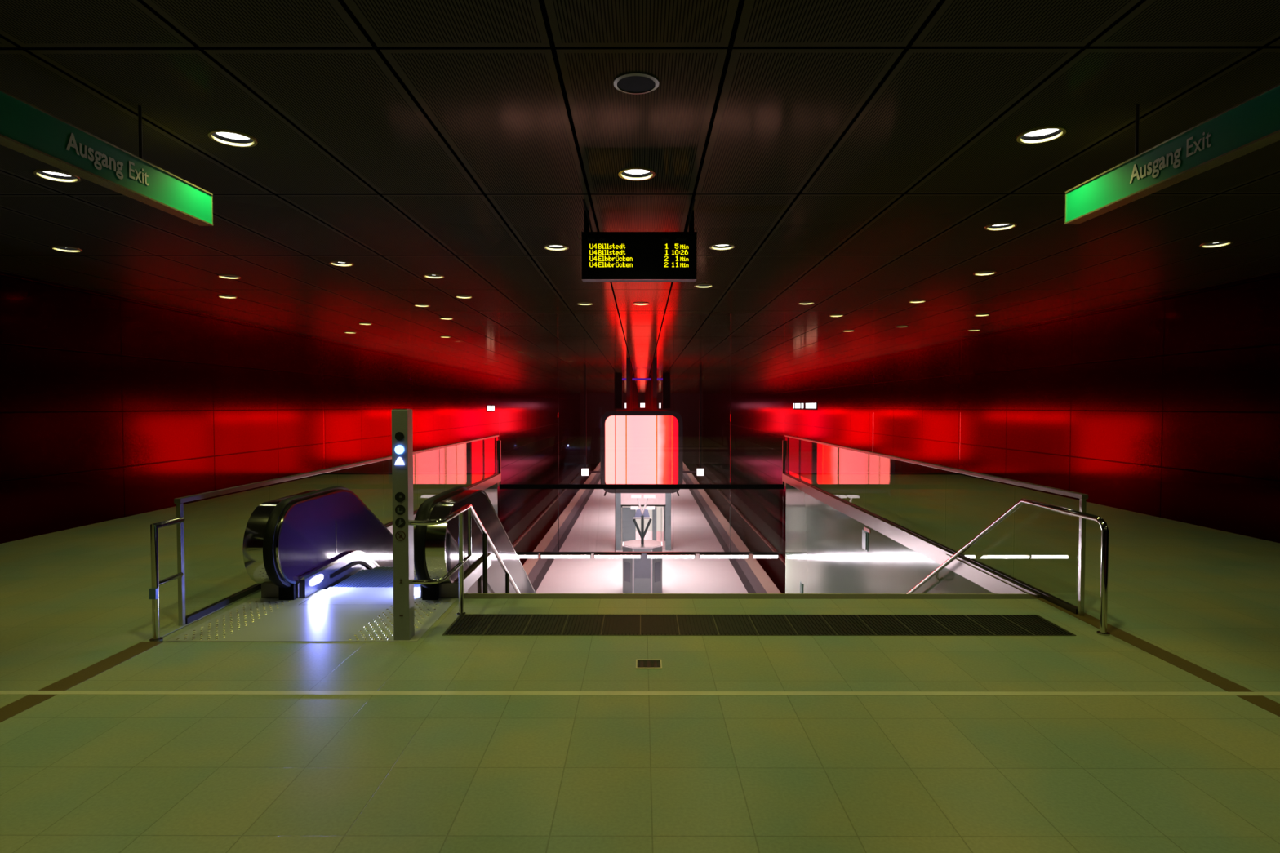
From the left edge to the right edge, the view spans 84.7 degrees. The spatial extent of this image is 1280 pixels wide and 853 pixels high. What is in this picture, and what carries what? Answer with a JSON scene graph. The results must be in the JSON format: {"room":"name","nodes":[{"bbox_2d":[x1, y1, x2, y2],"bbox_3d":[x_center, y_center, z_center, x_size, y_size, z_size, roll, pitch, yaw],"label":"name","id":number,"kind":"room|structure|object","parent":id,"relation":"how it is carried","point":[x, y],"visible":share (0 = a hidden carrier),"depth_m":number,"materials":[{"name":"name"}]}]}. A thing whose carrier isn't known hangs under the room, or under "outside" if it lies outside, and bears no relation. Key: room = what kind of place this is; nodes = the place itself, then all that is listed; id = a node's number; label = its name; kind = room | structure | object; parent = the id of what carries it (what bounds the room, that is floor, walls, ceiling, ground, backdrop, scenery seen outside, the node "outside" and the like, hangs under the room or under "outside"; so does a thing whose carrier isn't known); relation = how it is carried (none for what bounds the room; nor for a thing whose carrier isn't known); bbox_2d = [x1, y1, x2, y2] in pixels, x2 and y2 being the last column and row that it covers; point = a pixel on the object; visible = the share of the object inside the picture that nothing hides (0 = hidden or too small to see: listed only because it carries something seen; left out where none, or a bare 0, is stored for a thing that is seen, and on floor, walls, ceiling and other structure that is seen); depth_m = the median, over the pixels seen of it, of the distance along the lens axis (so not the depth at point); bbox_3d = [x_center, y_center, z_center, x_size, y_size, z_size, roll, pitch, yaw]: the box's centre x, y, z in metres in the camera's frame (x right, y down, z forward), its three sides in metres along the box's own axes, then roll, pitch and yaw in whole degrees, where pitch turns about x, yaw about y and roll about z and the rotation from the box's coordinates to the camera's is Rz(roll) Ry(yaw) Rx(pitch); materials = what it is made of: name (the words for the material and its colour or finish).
{"room":"metro station","nodes":[
{"label":"metro station","id":0,"kind":"room"},
{"bbox_2d":[0,271,580,543],"bbox_3d":[-8.444,1.809,45.590,0.300,9.770,101.000,0,2,0],"label":"wall","id":1,"kind":"structure","parent":0,"point":[112,406],"depth_m":13.39,"materials":[{"name":"metal"}]},
{"bbox_2d":[486,404,494,412],"bbox_3d":[-8.293,-1.019,39.017,0.032,0.400,1.959,0,2,0],"label":"station sign","id":2,"kind":"object","parent":1,"relation":"attached to","point":[489,407],"visible":1,"depth_m":38.82,"materials":[{"name":"white plastic"}]},
{"bbox_2d":[483,483,497,515],"bbox_3d":[-3.801,4.009,12.654,0.200,4.860,11.150,0,2,0],"label":"wall","id":3,"kind":"structure","parent":0,"point":[491,491],"depth_m":17.67,"materials":[{"name":"white paint"}]},
{"bbox_2d":[386,473,501,533],"bbox_3d":[-3.702,1.495,13.107,0.035,0.200,10.900,0,2,0],"label":"trim","id":4,"kind":"structure","parent":3,"relation":"attached to","point":[494,480],"depth_m":16.61,"materials":[{"name":"metal"}]},
{"bbox_2d":[506,463,598,564],"bbox_3d":[-6.621,6.584,51.225,3.320,0.300,90.000,0,2,0],"label":"floor","id":5,"kind":"structure","parent":0,"point":[534,536],"depth_m":50.47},
{"bbox_2d":[511,462,589,547],"bbox_3d":[-7.081,6.344,51.220,0.140,0.180,90.000,0,2,0],"label":"rail","id":6,"kind":"object","parent":5,"relation":"on","point":[548,508],"visible":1,"depth_m":49.66,"materials":[{"name":"grey metal"}]},
{"bbox_2d":[522,474,591,565],"bbox_3d":[-5.631,6.344,51.216,0.140,0.180,90.000,0,2,0],"label":"rail","id":7,"kind":"object","parent":5,"relation":"on","point":[590,474],"visible":0.11,"depth_m":42.66,"materials":[{"name":"grey metal"}]},
{"bbox_2d":[522,462,599,575],"bbox_3d":[-4.711,5.785,51.198,0.500,0.900,90.000,0,2,0],"label":"trim","id":8,"kind":"structure","parent":0,"point":[530,563],"depth_m":39.09,"materials":[{"name":"metal"}]},
{"bbox_2d":[527,468,599,584],"bbox_3d":[-4.261,5.785,51.197,0.400,0.900,90.000,0,2,0],"label":"trim","id":9,"kind":"structure","parent":0,"point":[532,575],"depth_m":36.87,"materials":[{"name":"grey metal"}]},
{"bbox_2d":[0,0,1279,393],"bbox_3d":[0.106,-3.224,45.426,16.800,0.300,101.000,0,2,0],"label":"ceiling","id":10,"kind":"structure","parent":0,"point":[855,158],"depth_m":5.04,"materials":[{"name":"black metal"}]},
{"bbox_2d":[32,168,80,182],"bbox_3d":[-4.470,-1.940,5.385,0.286,0.050,0.286,0,2,0],"label":"recessed light","id":11,"kind":"object","parent":10,"relation":"in","point":[51,175],"visible":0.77,"depth_m":5.44,"materials":[{"name":"white glass"}]},
{"bbox_2d":[49,245,82,252],"bbox_3d":[-6.448,-2.012,7.891,0.286,0.050,0.286,0,2,0],"label":"recessed light","id":12,"kind":"object","parent":10,"relation":"in","point":[67,249],"visible":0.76,"depth_m":7.95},
{"bbox_2d":[0,88,213,226],"bbox_3d":[-2.947,-1.598,3.462,0.093,0.545,2.600,0,2,0],"label":"exit sign","id":13,"kind":"object","parent":10,"relation":"hanging from","point":[27,129],"visible":1,"depth_m":3.76,"materials":[{"name":"metal"}]},
{"bbox_2d":[217,295,237,298],"bbox_3d":[-6.653,-2.111,11.323,0.286,0.050,0.286,0,2,0],"label":"recessed light","id":14,"kind":"object","parent":10,"relation":"in","point":[220,296],"visible":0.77,"depth_m":11.39,"materials":[{"name":"white plastic"}]},
{"bbox_2d":[217,274,240,279],"bbox_3d":[-5.601,-2.060,9.570,0.286,0.050,0.286,0,2,0],"label":"recessed light","id":15,"kind":"object","parent":10,"relation":"in","point":[223,276],"visible":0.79,"depth_m":9.63,"materials":[{"name":"white metal"}]},
{"bbox_2d":[207,128,257,146],"bbox_3d":[-2.685,-1.919,4.630,0.286,0.050,0.286,0,2,0],"label":"recessed light","id":16,"kind":"object","parent":10,"relation":"in","point":[228,137],"visible":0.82,"depth_m":4.68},
{"bbox_2d":[328,261,354,266],"bbox_3d":[-3.696,-2.035,8.694,0.286,0.050,0.286,0,2,0],"label":"recessed light","id":17,"kind":"object","parent":10,"relation":"in","point":[333,263],"visible":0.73,"depth_m":8.77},
{"bbox_2d":[358,323,372,324],"bbox_3d":[-5.883,-2.217,15.041,0.286,0.050,0.286,0,2,0],"label":"recessed light","id":18,"kind":"object","parent":10,"relation":"in","point":[358,323],"visible":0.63,"depth_m":15.13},
{"bbox_2d":[413,303,430,306],"bbox_3d":[-3.817,-2.138,12.289,0.286,0.050,0.286,0,2,0],"label":"recessed light","id":19,"kind":"object","parent":10,"relation":"in","point":[418,304],"visible":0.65,"depth_m":12.38,"materials":[{"name":"white metal"}]},
{"bbox_2d":[422,274,444,278],"bbox_3d":[-2.796,-2.059,9.524,0.286,0.050,0.286,0,2,0],"label":"recessed light","id":20,"kind":"object","parent":10,"relation":"in","point":[429,276],"visible":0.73,"depth_m":9.61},
{"bbox_2d":[439,317,453,319],"bbox_3d":[-3.891,-2.190,14.109,0.286,0.050,0.286,0,2,0],"label":"recessed light","id":21,"kind":"object","parent":10,"relation":"in","point":[446,318],"visible":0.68,"depth_m":14.13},
{"bbox_2d":[454,295,472,298],"bbox_3d":[-2.840,-2.110,11.314,0.286,0.050,0.286,0,2,0],"label":"recessed light","id":22,"kind":"object","parent":10,"relation":"in","point":[456,296],"visible":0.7,"depth_m":11.40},
{"bbox_2d":[543,244,568,250],"bbox_3d":[-0.931,-2.009,7.798,0.286,0.050,0.286,0,2,0],"label":"recessed light","id":23,"kind":"object","parent":10,"relation":"in","point":[549,246],"visible":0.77,"depth_m":7.88,"materials":[{"name":"white plastic"}]},
{"bbox_2d":[577,302,593,305],"bbox_3d":[-0.946,-2.132,12.088,0.286,0.050,0.286,0,2,0],"label":"recessed light","id":24,"kind":"object","parent":10,"relation":"in","point":[581,303],"visible":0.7,"depth_m":12.18,"materials":[{"name":"white metal"}]},
{"bbox_2d":[581,364,599,475],"bbox_3d":[-1.974,-0.257,30.010,1.087,4.748,0.120,0,2,0],"label":"pendant","id":25,"kind":"object","parent":10,"relation":"hanging from","point":[585,471],"visible":0.97,"depth_m":30.00,"materials":[{"name":"black metal"}]},
{"bbox_2d":[613,71,658,93],"bbox_3d":[-0.021,-1.875,3.839,0.250,0.012,0.250,0,2,0],"label":"ceiling speaker","id":26,"kind":"object","parent":10,"relation":"attached to","point":[631,82],"visible":1,"depth_m":3.83},
{"bbox_2d":[617,75,655,92],"bbox_3d":[-0.021,-1.876,3.839,0.210,0.007,0.210,0,2,0],"label":"grille","id":27,"kind":"object","parent":26,"relation":"attached to","point":[624,83],"depth_m":3.83,"materials":[{"name":"black metal"}]},
{"bbox_2d":[617,167,655,180],"bbox_3d":[-0.025,-1.939,5.337,0.286,0.050,0.286,0,2,0],"label":"recessed light","id":28,"kind":"object","parent":10,"relation":"in","point":[629,173],"visible":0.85,"depth_m":5.40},
{"bbox_2d":[581,199,696,282],"bbox_3d":[-0.008,-1.637,6.234,1.033,0.637,0.444,0,2,0],"label":"departure board","id":29,"kind":"object","parent":10,"relation":"hanging from","point":[606,256],"visible":1,"depth_m":6.30,"materials":[{"name":"metal"}]},
{"bbox_2d":[632,302,648,305],"bbox_3d":[0.019,-2.132,12.085,0.286,0.050,0.286,0,2,0],"label":"recessed light","id":30,"kind":"object","parent":10,"relation":"in","point":[637,303],"visible":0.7,"depth_m":12.18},
{"bbox_2d":[600,358,683,496],"bbox_3d":[0.066,-0.090,28.259,2.940,4.981,6.560,0,2,0],"label":"container","id":31,"kind":"object","parent":10,"relation":"hanging from","point":[643,437],"visible":0.86,"depth_m":25.06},
{"bbox_2d":[621,375,662,409],"bbox_3d":[0.098,-0.491,42.253,2.940,4.981,6.560,0,2,0],"label":"container","id":32,"kind":"object","parent":10,"relation":"hanging from","point":[633,376],"visible":0.06,"depth_m":39.82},
{"bbox_2d":[635,383,648,408],"bbox_3d":[0.131,-0.892,56.247,2.940,4.981,6.560,0,2,0],"label":"container","id":33,"kind":"object","parent":10,"relation":"hanging from","point":[635,384],"visible":0.02,"depth_m":53.83,"materials":[{"name":"black metal"}]},
{"bbox_2d":[636,387,646,408],"bbox_3d":[0.163,-1.294,70.242,2.940,4.981,6.560,0,2,0],"label":"container","id":34,"kind":"object","parent":10,"relation":"hanging from","point":[637,388],"visible":0.02,"depth_m":67.80,"materials":[{"name":"black metal"}]},
{"bbox_2d":[637,391,645,408],"bbox_3d":[0.196,-1.695,84.236,2.940,4.981,6.560,0,2,0],"label":"container","id":35,"kind":"object","parent":10,"relation":"hanging from","point":[637,391],"visible":0.02,"depth_m":81.80,"materials":[{"name":"black metal"}]},
{"bbox_2d":[615,373,670,408],"bbox_3d":[0.129,-1.900,37.111,2.950,1.870,0.300,0,2,0],"label":"portal","id":36,"kind":"object","parent":10,"relation":"hanging from","point":[666,376],"visible":0.9,"depth_m":36.97,"materials":[{"name":"black metal"}]},
{"bbox_2d":[683,364,704,475],"bbox_3d":[2.161,-0.256,30.000,1.183,4.748,0.120,0,2,0],"label":"pendant","id":37,"kind":"object","parent":10,"relation":"hanging from","point":[700,471],"visible":0.97,"depth_m":29.99,"materials":[{"name":"metal"}]},
{"bbox_2d":[693,284,713,288],"bbox_3d":[0.933,-2.081,10.287,0.286,0.050,0.286,0,2,0],"label":"recessed light","id":38,"kind":"object","parent":10,"relation":"in","point":[700,286],"visible":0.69,"depth_m":10.38,"materials":[{"name":"white plastic"}]},
{"bbox_2d":[709,243,735,249],"bbox_3d":[0.910,-2.009,7.767,0.286,0.050,0.286,0,2,0],"label":"recessed light","id":39,"kind":"object","parent":10,"relation":"in","point":[719,246],"visible":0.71,"depth_m":7.85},
{"bbox_2d":[797,302,814,304],"bbox_3d":[2.843,-2.130,12.015,0.286,0.050,0.286,0,2,0],"label":"recessed light","id":40,"kind":"object","parent":10,"relation":"in","point":[799,303],"visible":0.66,"depth_m":12.08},
{"bbox_2d":[829,314,844,316],"bbox_3d":[3.828,-2.178,13.669,0.286,0.050,0.286,0,2,0],"label":"recessed light","id":41,"kind":"object","parent":10,"relation":"in","point":[833,315],"visible":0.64,"depth_m":13.74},
{"bbox_2d":[895,325,908,327],"bbox_3d":[5.794,-2.231,15.525,0.286,0.050,0.286,0,2,0],"label":"recessed light","id":42,"kind":"object","parent":10,"relation":"in","point":[896,326],"visible":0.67,"depth_m":15.52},
{"bbox_2d":[908,299,926,302],"bbox_3d":[4.670,-2.125,11.824,0.286,0.050,0.286,0,2,0],"label":"recessed light","id":43,"kind":"object","parent":10,"relation":"in","point":[919,300],"visible":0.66,"depth_m":11.89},
{"bbox_2d":[973,314,990,315],"bbox_3d":[6.619,-2.175,13.581,0.286,0.050,0.286,0,2,0],"label":"recessed light","id":44,"kind":"object","parent":10,"relation":"in","point":[975,314],"visible":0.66,"depth_m":13.65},
{"bbox_2d":[973,271,996,275],"bbox_3d":[4.575,-2.053,9.312,0.286,0.050,0.286,0,2,0],"label":"recessed light","id":45,"kind":"object","parent":10,"relation":"in","point":[982,273],"visible":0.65,"depth_m":9.39,"materials":[{"name":"white metal"}]},
{"bbox_2d":[984,222,1017,231],"bbox_3d":[3.542,-1.983,6.892,0.286,0.050,0.286,0,2,0],"label":"recessed light","id":46,"kind":"object","parent":10,"relation":"in","point":[1005,225],"visible":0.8,"depth_m":6.96,"materials":[{"name":"white glass"}]},
{"bbox_2d":[1016,125,1066,144],"bbox_3d":[2.612,-1.917,4.571,0.286,0.050,0.286,0,2,0],"label":"recessed light","id":47,"kind":"object","parent":10,"relation":"in","point":[1048,133],"visible":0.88,"depth_m":4.62,"materials":[{"name":"white glass"}]},
{"bbox_2d":[1064,83,1279,224],"bbox_3d":[2.919,-1.601,3.449,0.093,0.537,2.600,0,2,0],"label":"exit sign","id":48,"kind":"object","parent":10,"relation":"hanging from","point":[1252,124],"visible":1,"depth_m":3.74,"materials":[{"name":"metal"}]},
{"bbox_2d":[1199,240,1232,247],"bbox_3d":[6.275,-2.005,7.650,0.286,0.050,0.286,0,2,0],"label":"recessed light","id":49,"kind":"object","parent":10,"relation":"in","point":[1220,243],"visible":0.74,"depth_m":7.71,"materials":[{"name":"white plastic"}]},
{"bbox_2d":[0,474,1279,852],"bbox_3d":[0.016,1.756,6.803,16.800,0.300,23.500,0,2,0],"label":"floor","id":50,"kind":"structure","parent":0,"point":[79,773],"depth_m":4.04,"materials":[{"name":"tile"}]},
{"bbox_2d":[0,642,162,722],"bbox_3d":[-3.735,1.794,0.210,0.170,0.002,10.300,0,2,0],"label":"trim","id":51,"kind":"structure","parent":50,"relation":"on","point":[22,704],"depth_m":4.62,"materials":[{"name":"brown stone"}]},
{"bbox_2d":[148,516,184,642],"bbox_3d":[-3.718,1.190,5.531,0.090,0.904,0.381,0,2,0],"label":"barrier","id":52,"kind":"object","parent":50,"relation":"on","point":[153,593],"visible":1,"depth_m":5.37,"materials":[{"name":"metal"}]},
{"bbox_2d":[166,598,457,642],"bbox_3d":[-2.666,1.632,5.973,1.920,0.018,1.205,0,2,0],"label":"plate","id":53,"kind":"object","parent":50,"relation":"on","point":[255,620],"visible":0.83,"depth_m":5.82,"materials":[{"name":"metal"}]},
{"bbox_2d":[391,408,414,639],"bbox_3d":[-1.832,0.754,5.425,0.121,1.781,0.137,0,2,0],"label":"column","id":54,"kind":"structure","parent":53,"relation":"on","point":[402,419],"depth_m":5.37,"materials":[{"name":"metal"}]},
{"bbox_2d":[173,435,498,626],"bbox_3d":[-3.752,0.928,12.103,0.056,1.050,12.755,0,2,0],"label":"railing","id":55,"kind":"object","parent":50,"relation":"on","point":[183,620],"visible":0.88,"depth_m":6.28,"materials":[{"name":"metal"}]},
{"bbox_2d":[0,690,1279,696],"bbox_3d":[0.010,1.673,4.402,16.800,0.002,0.054,0,2,0],"label":"floor line","id":56,"kind":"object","parent":50,"relation":"on","point":[2,692],"depth_m":4.41,"materials":[{"name":"metal"}]},
{"bbox_2d":[635,659,662,669],"bbox_3d":[0.062,1.656,4.891,0.181,0.008,0.164,0,2,0],"label":"floor outlet","id":57,"kind":"object","parent":50,"relation":"on","point":[640,664],"visible":1,"depth_m":4.88,"materials":[{"name":"metal"}]},
{"bbox_2d":[441,614,1076,635],"bbox_3d":[0.933,1.630,5.781,4.976,0.009,0.544,0,2,0],"label":"floor grate","id":58,"kind":"object","parent":50,"relation":"on","point":[466,624],"depth_m":5.76,"materials":[{"name":"black metal"}]},
{"bbox_2d":[784,435,1088,616],"bbox_3d":[3.808,0.925,12.228,0.056,1.050,12.470,0,2,0],"label":"glass balustrade","id":59,"kind":"object","parent":50,"relation":"on","point":[1079,610],"visible":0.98,"depth_m":7.00,"materials":[{"name":"metal"}]},
{"bbox_2d":[946,554,1279,716],"bbox_3d":[3.784,1.748,1.792,0.160,0.002,13.500,0,2,0],"label":"trim","id":60,"kind":"structure","parent":50,"relation":"in","point":[1260,701],"depth_m":4.92,"materials":[{"name":"brown stone"}]},
{"bbox_2d":[535,478,747,593],"bbox_3d":[0.119,5.785,51.187,7.760,0.900,90.000,0,2,0],"label":"platform","id":61,"kind":"object","parent":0,"point":[593,531],"visible":0.22,"depth_m":31.01,"materials":[{"name":"stone"}]},
{"bbox_2d":[242,485,536,604],"bbox_3d":[-2.607,3.606,12.129,1.870,6.196,11.772,0,2,0],"label":"escalator","id":62,"kind":"object","parent":61,"relation":"on","point":[302,544],"visible":0.29,"depth_m":6.85,"materials":[{"name":"metal"}]},
{"bbox_2d":[309,574,323,586],"bbox_3d":[-3.157,1.499,6.853,0.008,0.076,0.280,0,2,0],"label":"lamp","id":63,"kind":"object","parent":62,"relation":"attached to","point":[314,580],"depth_m":6.84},
{"bbox_2d":[532,475,599,591],"bbox_3d":[-3.911,5.785,51.196,0.300,0.900,90.000,0,2,0],"label":"trim","id":64,"kind":"structure","parent":61,"relation":"attached to","point":[538,580],"depth_m":35.31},
{"bbox_2d":[622,540,662,593],"bbox_3d":[0.090,5.190,25.959,1.469,1.736,1.429,0,2,0],"label":"pillar","id":65,"kind":"structure","parent":61,"relation":"on","point":[643,575],"depth_m":25.29,"materials":[{"name":"metal"}]},
{"bbox_2d":[631,494,655,544],"bbox_3d":[0.110,3.432,25.809,0.900,1.788,0.400,0,2,0],"label":"mast","id":66,"kind":"object","parent":65,"relation":"on","point":[641,513],"visible":1,"depth_m":25.78,"materials":[{"name":"grey metal"}]},
{"bbox_2d":[615,493,671,550],"bbox_3d":[0.157,3.942,34.327,2.623,3.750,2.440,0,2,0],"label":"lift","id":67,"kind":"object","parent":61,"relation":"on","point":[625,527],"visible":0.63,"depth_m":33.16,"materials":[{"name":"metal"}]},
{"bbox_2d":[683,475,755,593],"bbox_3d":[4.149,5.785,51.177,0.300,0.900,90.000,0,2,0],"label":"trim","id":68,"kind":"structure","parent":61,"relation":"attached to","point":[744,580],"depth_m":34.28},
{"bbox_3d":[1.025,4.168,11.008,5.440,5.036,8.373,0,2,0],"label":"staircase","id":69,"kind":"structure","parent":61,"relation":"on","visible":0},
{"bbox_2d":[409,503,519,615],"bbox_3d":[-1.629,3.130,10.243,0.262,5.087,9.531,0,2,0],"label":"handrail","id":70,"kind":"object","parent":69,"relation":"on","point":[486,539],"visible":0.66,"depth_m":6.06,"materials":[{"name":"metal"}]},
{"bbox_2d":[580,393,702,464],"bbox_3d":[0.224,0.357,96.200,16.800,9.770,0.300,0,2,0],"label":"wall","id":71,"kind":"structure","parent":0,"point":[686,405],"depth_m":96.01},
{"bbox_2d":[640,403,644,407],"bbox_3d":[0.353,-2.844,95.932,0.632,0.706,0.050,0,2,0],"label":"window","id":72,"kind":"structure","parent":71,"relation":"in","point":[642,405],"depth_m":95.91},
{"bbox_2d":[323,338,960,553],"bbox_3d":[0.043,0.534,18.528,16.800,5.670,0.110,0,2,0],"label":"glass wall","id":73,"kind":"structure","parent":0,"point":[615,486],"depth_m":18.51,"materials":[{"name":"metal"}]},
{"bbox_2d":[516,553,538,558],"bbox_3d":[-3.172,3.429,18.546,0.970,0.119,0.205,0,2,0],"label":"lamp","id":74,"kind":"object","parent":73,"relation":"attached to","point":[519,555],"visible":0.55,"depth_m":18.54,"materials":[{"name":"plastic"}]},
{"bbox_2d":[539,553,591,558],"bbox_3d":[-1.967,3.429,18.543,1.340,0.119,0.205,0,2,0],"label":"lamp","id":75,"kind":"object","parent":73,"relation":"attached to","point":[542,555],"visible":1,"depth_m":18.54,"materials":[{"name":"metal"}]},
{"bbox_2d":[593,553,641,558],"bbox_3d":[-0.592,3.429,18.540,1.250,0.119,0.205,0,2,0],"label":"lamp","id":76,"kind":"object","parent":73,"relation":"attached to","point":[596,555],"visible":1,"depth_m":18.54,"materials":[{"name":"plastic"}]},
{"bbox_2d":[646,553,695,558],"bbox_3d":[0.818,3.429,18.537,1.290,0.119,0.205,0,2,0],"label":"lamp","id":77,"kind":"object","parent":73,"relation":"attached to","point":[648,555],"visible":1,"depth_m":18.54,"materials":[{"name":"plastic"}]},
{"bbox_2d":[699,553,749,558],"bbox_3d":[2.223,3.429,18.533,1.300,0.119,0.205,0,2,0],"label":"lamp","id":78,"kind":"object","parent":73,"relation":"attached to","point":[701,555],"visible":1,"depth_m":18.54,"materials":[{"name":"plastic"}]},
{"bbox_2d":[752,553,779,558],"bbox_3d":[3.323,3.429,18.531,0.680,0.119,0.205,0,2,0],"label":"lamp","id":79,"kind":"object","parent":73,"relation":"attached to","point":[754,555],"visible":1,"depth_m":18.54,"materials":[{"name":"plastic"}]},
{"bbox_2d":[683,468,767,593],"bbox_3d":[4.499,5.785,51.177,0.400,0.900,90.000,0,2,0],"label":"trim","id":80,"kind":"structure","parent":0,"point":[755,583],"depth_m":34.48,"materials":[{"name":"grey metal"}]},
{"bbox_2d":[683,462,781,593],"bbox_3d":[4.949,5.785,51.176,0.500,0.900,90.000,0,2,0],"label":"trim","id":81,"kind":"structure","parent":0,"point":[767,584],"depth_m":34.48,"materials":[{"name":"metal"}]},
{"bbox_2d":[685,464,785,593],"bbox_3d":[6.859,6.585,51.194,3.320,0.300,90.000,0,2,0],"label":"track","id":82,"kind":"structure","parent":0,"point":[775,568],"depth_m":45.42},
{"bbox_2d":[687,467,781,592],"bbox_3d":[5.869,6.345,51.189,0.140,0.180,90.000,0,2,0],"label":"rail","id":83,"kind":"object","parent":82,"relation":"on","point":[687,468],"visible":0.11,"depth_m":38.91,"materials":[{"name":"metal"}]},
{"bbox_2d":[693,462,785,564],"bbox_3d":[7.319,6.345,51.186,0.140,0.180,90.000,0,2,0],"label":"rail","id":84,"kind":"object","parent":82,"relation":"on","point":[780,557],"visible":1,"depth_m":45.93,"materials":[{"name":"metal"}]},
{"bbox_2d":[785,483,993,593],"bbox_3d":[3.858,4.023,12.161,0.200,4.860,12.100,0,2,0],"label":"wall","id":85,"kind":"structure","parent":0,"point":[824,552],"depth_m":12.91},
{"bbox_2d":[463,593,1029,594],"bbox_3d":[1.016,1.631,6.733,5.440,0.053,0.012,0,2,0],"label":"trim","id":86,"kind":"structure","parent":85,"relation":"attached to","point":[464,593],"depth_m":6.73,"materials":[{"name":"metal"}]},
{"bbox_2d":[463,594,1036,599],"bbox_3d":[1.015,1.760,6.651,5.440,0.301,0.160,0,2,0],"label":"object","id":87,"kind":"structure","parent":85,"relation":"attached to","point":[465,596],"depth_m":6.65,"materials":[{"name":"black metal"}]},
{"bbox_2d":[800,581,803,593],"bbox_3d":[3.765,3.771,16.369,0.045,0.269,0.290,0,2,0],"label":"wall box","id":88,"kind":"object","parent":85,"relation":"attached to","point":[801,583],"visible":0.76,"depth_m":16.30,"materials":[{"name":"silver metal"}]},
{"bbox_2d":[862,526,870,551],"bbox_3d":[3.755,1.871,11.655,0.045,0.380,0.400,0,2,0],"label":"wall box","id":89,"kind":"object","parent":85,"relation":"attached to","point":[864,532],"visible":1,"depth_m":11.65,"materials":[{"name":"grey metal"}]},
{"bbox_2d":[782,473,1040,598],"bbox_3d":[3.762,1.510,12.565,0.035,0.200,11.950,0,2,0],"label":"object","id":90,"kind":"structure","parent":85,"relation":"attached to","point":[926,548],"depth_m":9.33,"materials":[{"name":"grey metal"}]},
{"bbox_2d":[906,497,1110,635],"bbox_3d":[3.684,3.110,10.422,0.130,5.062,9.749,0,2,0],"label":"handrail","id":91,"kind":"object","parent":85,"relation":"attached to","point":[1104,530],"visible":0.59,"depth_m":5.85,"materials":[{"name":"metal"}]},
{"bbox_2d":[702,271,1279,542],"bbox_3d":[8.656,1.810,45.551,0.300,9.770,101.000,0,2,0],"label":"wall","id":92,"kind":"structure","parent":0,"point":[1167,406],"depth_m":13.59,"materials":[{"name":"metal"}]},
{"bbox_2d":[793,401,817,409],"bbox_3d":[8.468,-1.068,36.202,0.032,0.400,5.217,0,2,0],"label":"station sign","id":93,"kind":"object","parent":92,"relation":"attached to","point":[802,405],"visible":1,"depth_m":35.95,"materials":[{"name":"white plastic"}]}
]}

